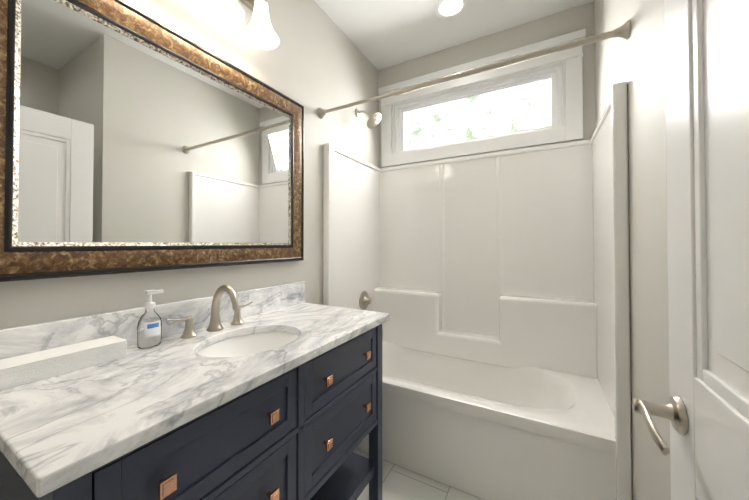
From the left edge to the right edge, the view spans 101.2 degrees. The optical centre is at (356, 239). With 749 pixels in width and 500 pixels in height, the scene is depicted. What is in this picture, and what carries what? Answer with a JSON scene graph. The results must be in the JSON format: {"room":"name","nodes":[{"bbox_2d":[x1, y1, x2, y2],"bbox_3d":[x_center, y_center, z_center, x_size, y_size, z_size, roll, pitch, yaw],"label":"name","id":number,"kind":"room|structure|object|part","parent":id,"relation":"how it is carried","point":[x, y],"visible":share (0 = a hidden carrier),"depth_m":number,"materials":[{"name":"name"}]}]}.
{"room":"bathroom","nodes":[
{"label":"bathroom","id":0,"kind":"room"},
{"bbox_2d":[0,0,378,328],"bbox_3d":[-0.528,-0.118,1.543,0.100,2.747,2.940,0,-1,31],"label":"wall","id":1,"kind":"structure","parent":0,"point":[314,60],"depth_m":1.65,"materials":[{"name":"paint"}]},
{"bbox_2d":[0,0,303,281],"bbox_3d":[-0.624,-0.333,1.249,0.034,0.891,1.222,0,-1,31],"label":"mirror","id":2,"kind":"object","parent":1,"relation":"attached to","point":[133,139],"visible":1,"depth_m":1.04,"materials":[{"name":"brown metal"}]},
{"bbox_2d":[200,0,278,49],"bbox_3d":[-0.545,-1.047,1.205,0.226,0.324,0.580,0,-1,31],"label":"light","id":3,"kind":"object","parent":1,"relation":"attached to","point":[258,32],"visible":1,"depth_m":1.31,"materials":[{"name":"white glass"}]},
{"bbox_2d":[355,109,380,128],"bbox_3d":[0.089,-0.918,2.298,0.199,0.168,0.130,0,-1,31],"label":"shower head","id":4,"kind":"object","parent":1,"relation":"attached to","point":[374,119],"visible":1,"depth_m":2.28},
{"bbox_2d":[317,19,630,118],"bbox_3d":[0.415,-0.810,1.574,1.496,0.068,0.068,0,-1,31],"label":"rail","id":5,"kind":"object","parent":1,"relation":"attached to","point":[623,31],"visible":1,"depth_m":1.41,"materials":[{"name":"silver metal"}]},
{"bbox_2d":[353,449,482,499],"bbox_3d":[0.546,1.277,0.886,2.600,0.060,2.940,0,-1,31],"label":"floor","id":6,"kind":"structure","parent":0,"point":[399,483],"depth_m":1.55,"materials":[{"name":"tile"}]},
{"bbox_2d":[0,281,389,499],"bbox_3d":[-0.388,0.711,1.114,0.562,1.076,1.235,0,-1,31],"label":"bathroom vanity","id":7,"kind":"object","parent":6,"relation":"on","point":[270,393],"visible":1,"depth_m":0.85,"materials":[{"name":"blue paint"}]},
{"bbox_2d":[0,336,127,390],"bbox_3d":[-0.802,0.326,0.829,0.094,0.050,0.284,0,-1,31],"label":"towel","id":8,"kind":"object","parent":7,"relation":"on","point":[15,371],"visible":1,"depth_m":0.80,"materials":[{"name":"white fabric"}]},
{"bbox_2d":[137,289,163,348],"bbox_3d":[-0.685,0.261,1.023,0.048,0.186,0.076,0,-1,31],"label":"soap dispenser","id":9,"kind":"object","parent":7,"relation":"on","point":[149,334],"visible":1,"depth_m":1.01,"materials":[{"name":"clear plastic"}]},
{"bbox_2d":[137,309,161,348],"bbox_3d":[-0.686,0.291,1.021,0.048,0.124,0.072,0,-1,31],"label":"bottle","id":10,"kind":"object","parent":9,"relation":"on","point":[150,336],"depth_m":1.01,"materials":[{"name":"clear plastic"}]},
{"bbox_2d":[166,285,252,338],"bbox_3d":[-0.516,0.265,1.193,0.166,0.182,0.372,0,-1,31],"label":"faucet","id":11,"kind":"object","parent":7,"relation":"on","point":[215,330],"depth_m":1.20,"materials":[{"name":"silver metal"}]},
{"bbox_2d":[197,332,298,356],"bbox_3d":[-0.376,0.459,1.107,0.336,0.145,0.437,0,-1,31],"label":"sink","id":12,"kind":"object","parent":7,"relation":"in","point":[241,343],"depth_m":1.24,"materials":[{"name":"white ceramic"}]},
{"bbox_2d":[323,82,631,499],"bbox_3d":[0.633,0.320,1.926,1.496,1.880,0.802,0,-1,31],"label":"tub","id":13,"kind":"object","parent":6,"relation":"on","point":[496,285],"visible":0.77,"depth_m":1.96,"materials":[{"name":"white plastic"}]},
{"bbox_2d":[359,291,371,309],"bbox_3d":[0.081,0.471,2.354,0.064,0.148,0.174,0,-1,31],"label":"valve","id":14,"kind":"object","parent":13,"relation":"attached to","point":[365,300],"visible":0.98,"depth_m":2.35,"materials":[{"name":"silver metal"}]},
{"bbox_2d":[382,341,615,454],"bbox_3d":[0.634,0.999,1.918,1.494,0.383,0.797,0,-1,31],"label":"basin","id":15,"kind":"object","parent":13,"relation":"in","point":[436,400],"depth_m":1.64,"materials":[{"name":"white ceramic"}]},
{"bbox_2d":[314,0,593,69],"bbox_3d":[0.546,-1.540,0.924,2.600,0.080,2.940,0,-1,31],"label":"ceiling","id":16,"kind":"structure","parent":0,"point":[381,34],"depth_m":2.09,"materials":[{"name":"paint"}]},
{"bbox_2d":[435,0,466,18],"bbox_3d":[0.604,-1.482,1.959,0.196,0.007,0.196,0,-1,31],"label":"recessed light","id":17,"kind":"object","parent":16,"relation":"in","point":[446,9],"visible":1,"depth_m":1.97,"materials":[{"name":"paint"}]},
{"bbox_2d":[378,1,595,167],"bbox_3d":[0.874,-0.108,2.338,1.500,2.747,0.140,0,-1,31],"label":"wall","id":18,"kind":"structure","parent":0,"point":[574,19],"depth_m":2.12,"materials":[{"name":"paint"}]},
{"bbox_2d":[378,29,585,166],"bbox_3d":[0.840,-0.965,2.322,1.432,0.673,0.143,0,-1,31],"label":"window","id":19,"kind":"structure","parent":18,"relation":"in","point":[562,70],"depth_m":2.19,"materials":[{"name":"paint"}]},
{"bbox_3d":[0.860,-0.931,2.354,1.084,0.348,0.006,0,-1,31],"label":"glass","id":20,"kind":"part","parent":19,"relation":"part of","materials":[{"name":"clear glass"}]},
{"bbox_3d":[0.861,-0.942,2.355,1.196,0.411,0.064,0,-1,31],"label":"frame","id":21,"kind":"part","parent":19,"relation":"part of","materials":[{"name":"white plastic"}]},
{"bbox_2d":[594,0,670,499],"bbox_3d":[1.197,-0.121,1.315,0.100,2.747,1.570,0,-1,31],"label":"wall","id":22,"kind":"structure","parent":0,"point":[635,61],"depth_m":1.03,"materials":[{"name":"paint"}]},
{"bbox_2d":[664,0,748,499],"bbox_3d":[0.452,0.210,0.276,0.035,2.033,0.810,0,-1,31],"label":"door","id":23,"kind":"structure","parent":22,"relation":"in","point":[707,95],"depth_m":0.50,"materials":[{"name":"paint"}]},
{"bbox_2d":[632,395,687,454],"bbox_3d":[0.612,0.329,0.545,0.172,0.066,0.185,0,-1,31],"label":"door lever","id":24,"kind":"object","parent":23,"relation":"attached to","point":[673,411],"visible":0.56,"depth_m":0.57,"materials":[{"name":"silver metal"}]},
{"label":"outside","id":25,"kind":"structure","parent":0,"visible":0},
{"bbox_2d":[403,78,551,149],"bbox_3d":[2.484,-1.704,4.579,10.000,8.000,0.001,0,-1,31],"label":"window pane","id":26,"kind":"structure","parent":25,"point":[528,105],"depth_m":4.88,"materials":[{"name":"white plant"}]}
]}

